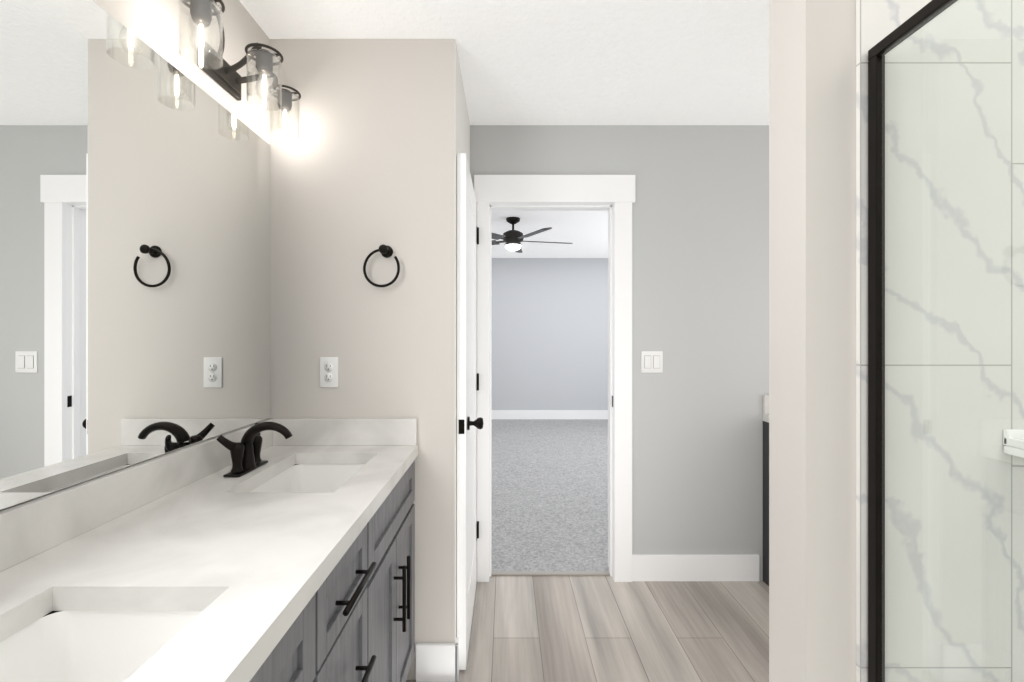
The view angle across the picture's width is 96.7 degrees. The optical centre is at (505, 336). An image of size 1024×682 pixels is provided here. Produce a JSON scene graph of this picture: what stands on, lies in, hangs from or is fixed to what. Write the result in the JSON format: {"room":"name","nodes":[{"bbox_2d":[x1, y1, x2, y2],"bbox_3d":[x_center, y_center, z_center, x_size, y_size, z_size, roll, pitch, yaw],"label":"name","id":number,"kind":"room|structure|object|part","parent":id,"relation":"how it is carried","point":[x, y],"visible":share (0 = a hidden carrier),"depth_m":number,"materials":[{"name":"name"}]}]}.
{"room":"bathroom","nodes":[
{"label":"bathroom","id":0,"kind":"room"},
{"bbox_2d":[0,0,269,510],"bbox_3d":[-0.964,0.085,0.060,0.120,2.450,3.360,0,0,0],"label":"wall","id":1,"kind":"structure","parent":0,"point":[153,24],"depth_m":1.36,"materials":[{"name":"grey paint"}]},
{"bbox_2d":[0,0,270,509],"bbox_3d":[-0.899,-0.211,0.918,0.006,1.037,1.636,0,0,0],"label":"mirror","id":2,"kind":"object","parent":1,"relation":"attached to","point":[135,249],"visible":1,"depth_m":1.04,"materials":[{"name":"silver mirror"}]},
{"bbox_2d":[178,0,300,140],"bbox_3d":[-0.804,-0.830,1.427,0.199,0.193,0.563,0,0,0],"label":"sconce","id":3,"kind":"object","parent":1,"relation":"attached to","point":[213,64],"visible":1,"depth_m":1.40,"materials":[{"name":"clear glass"}]},
{"bbox_2d":[270,39,469,679],"bbox_3d":[-0.609,0.085,2.155,0.831,2.450,0.830,0,0,0],"label":"wall","id":4,"kind":"structure","parent":0,"point":[362,167],"depth_m":1.74,"materials":[{"name":"grey paint"}]},
{"bbox_2d":[320,357,337,387],"bbox_3d":[-0.675,0.135,1.735,0.070,0.116,0.009,0,0,0],"label":"outlet","id":5,"kind":"object","parent":4,"relation":"attached to","point":[328,372],"visible":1,"depth_m":1.73,"materials":[{"name":"white plastic"}]},
{"bbox_2d":[363,244,399,286],"bbox_3d":[-0.467,-0.267,1.708,0.139,0.163,0.064,0,0,0],"label":"towel ring","id":6,"kind":"object","parent":4,"relation":"attached to","point":[385,251],"visible":1,"depth_m":1.70,"materials":[{"name":"black metal"}]},
{"bbox_2d":[239,0,768,124],"bbox_3d":[0.698,-1.255,0.475,3.444,0.230,4.190,0,0,0],"label":"ceiling","id":7,"kind":"structure","parent":0,"point":[613,62],"depth_m":1.80,"materials":[{"name":"white paint"}]},
{"bbox_2d":[492,258,607,409],"bbox_3d":[0.200,0.030,7.260,5.440,2.560,0.120,0,0,0],"label":"wall","id":8,"kind":"structure","parent":0,"point":[549,333],"depth_m":7.20,"materials":[{"name":"grey paint"}]},
{"bbox_2d":[492,410,607,418],"bbox_3d":[0.200,1.231,7.193,5.200,0.142,0.015,0,0,0],"label":"baseboard","id":9,"kind":"structure","parent":8,"relation":"attached to","point":[549,414],"depth_m":7.17,"materials":[{"name":"white wood"}]},
{"bbox_2d":[492,211,607,257],"bbox_3d":[0.200,-1.310,4.945,5.440,0.120,4.750,0,0,0],"label":"ceiling","id":10,"kind":"structure","parent":0,"point":[585,233],"depth_m":5.50,"materials":[{"name":"white paint"}]},
{"bbox_2d":[492,217,572,252],"bbox_3d":[0.094,-1.079,4.839,1.254,0.342,1.236,0,0,0],"label":"ceiling fan","id":11,"kind":"object","parent":10,"relation":"hanging from","point":[512,239],"visible":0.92,"depth_m":4.73,"materials":[{"name":"brown metal"}]},
{"bbox_2d":[492,419,608,570],"bbox_3d":[0.200,1.331,4.855,5.200,0.058,4.690,0,0,0],"label":"floor","id":12,"kind":"structure","parent":0,"point":[549,494],"depth_m":3.74,"materials":[{"name":"grey carpet"}]},
{"bbox_2d":[406,576,768,681],"bbox_3d":[0.698,1.335,0.445,3.444,0.050,4.130,0,0,0],"label":"floor","id":13,"kind":"structure","parent":0,"point":[566,629],"depth_m":2.02,"materials":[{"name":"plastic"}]},
{"bbox_2d":[244,454,417,681],"bbox_3d":[-0.605,0.880,0.994,0.592,0.860,1.488,0,0,0],"label":"bathroom vanity","id":14,"kind":"object","parent":13,"relation":"on","point":[357,624],"depth_m":1.10,"materials":[{"name":"grey wood"}]},
{"bbox_2d":[0,442,417,681],"bbox_3d":[-0.618,0.430,0.994,0.566,0.040,1.488,0,0,0],"label":"countertop","id":15,"kind":"structure","parent":14,"relation":"on","point":[238,560],"depth_m":0.83,"materials":[{"name":"white stone"}]},
{"bbox_2d":[0,610,183,681],"bbox_3d":[-0.599,0.517,0.544,0.299,0.158,0.416,0,0,0],"label":"sink","id":16,"kind":"object","parent":15,"relation":"in","point":[58,645],"depth_m":0.75,"materials":[{"name":"white ceramic"}]},
{"bbox_2d":[212,418,295,477],"bbox_3d":[-0.746,0.335,1.405,0.169,0.147,0.213,0,0,0],"label":"faucet","id":17,"kind":"object","parent":15,"relation":"on","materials":[{"name":"black metal"}]},
{"bbox_2d":[252,462,355,489],"bbox_3d":[-0.599,0.517,1.405,0.299,0.158,0.418,0,0,0],"label":"sink","id":18,"kind":"object","parent":15,"relation":"in","point":[301,475],"depth_m":1.61,"materials":[{"name":"white ceramic"}]},
{"bbox_2d":[491,571,609,575],"bbox_3d":[0.245,1.304,2.510,0.670,0.011,0.030,0,0,0],"label":"trim","id":19,"kind":"structure","parent":13,"relation":"on","point":[550,573],"depth_m":2.50,"materials":[{"name":"grey"}]},
{"bbox_2d":[763,395,768,585],"bbox_3d":[1.837,0.810,2.157,0.915,1.000,0.580,0,0,0],"label":"base cabinet","id":20,"kind":"object","parent":13,"relation":"on","point":[766,489],"visible":0.04,"depth_m":2.42,"materials":[{"name":"grey wood"}]},
{"bbox_2d":[868,0,1023,681],"bbox_3d":[1.187,0.367,0.108,1.020,1.885,1.611,0,0,0],"label":"shower","id":21,"kind":"object","parent":13,"relation":"on","point":[917,21],"visible":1,"depth_m":0.84,"materials":[{"name":"white"}]},
{"bbox_2d":[470,125,768,579],"bbox_3d":[1.052,0.085,2.510,2.495,2.450,0.120,0,0,0],"label":"wall","id":22,"kind":"structure","parent":0,"point":[700,262],"depth_m":2.45,"materials":[{"name":"grey paint"}]},
{"bbox_2d":[457,153,483,669],"bbox_3d":[-0.141,0.291,2.107,0.100,2.014,0.666,0,0,0],"label":"door","id":23,"kind":"structure","parent":22,"relation":"in","point":[466,390],"depth_m":1.80,"materials":[{"name":"white wood"}]},
{"bbox_3d":[-0.138,0.245,2.107,0.094,1.660,0.666,0,0,0],"label":"door hardware","id":24,"kind":"part","parent":23,"relation":"part of","materials":[{"name":"black metal"}]},
{"bbox_2d":[474,175,634,581],"bbox_3d":[0.245,0.223,2.510,0.890,2.175,0.168,0,0,0],"label":"door frame","id":25,"kind":"structure","parent":22,"relation":"attached to","point":[613,196],"depth_m":2.43,"materials":[{"name":"white wood"}]},
{"bbox_2d":[641,351,662,372],"bbox_3d":[0.785,0.134,2.445,0.116,0.116,0.009,0,0,0],"label":"light switch","id":26,"kind":"object","parent":22,"relation":"attached to","point":[651,361],"visible":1,"depth_m":2.44,"materials":[{"name":"white plastic"}]},
{"bbox_2d":[632,555,758,580],"bbox_3d":[1.016,1.240,2.443,0.683,0.140,0.013,0,0,0],"label":"baseboard","id":27,"kind":"structure","parent":22,"relation":"attached to","point":[644,567],"depth_m":2.44,"materials":[{"name":"white wood"}]},
{"bbox_2d":[769,0,855,681],"bbox_3d":[1.456,0.085,0.995,1.687,2.450,0.130,0,0,0],"label":"wall","id":28,"kind":"structure","parent":0,"point":[812,340],"depth_m":0.93,"materials":[{"name":"grey paint"}]},
{"bbox_2d":[856,0,1023,681],"bbox_3d":[1.208,0.085,0.924,0.985,2.450,0.012,0,0,0],"label":"tiled wall","id":29,"kind":"structure","parent":0,"point":[877,21],"depth_m":0.92,"materials":[{"name":"stone"}]},
{"bbox_2d":[1003,429,1023,457],"bbox_3d":[1.095,0.210,0.873,0.190,0.050,0.090,0,0,0],"label":"shower shelf","id":30,"kind":"object","parent":29,"relation":"attached to","point":[1016,448],"depth_m":0.91,"materials":[{"name":"white ceramic"}]}
]}

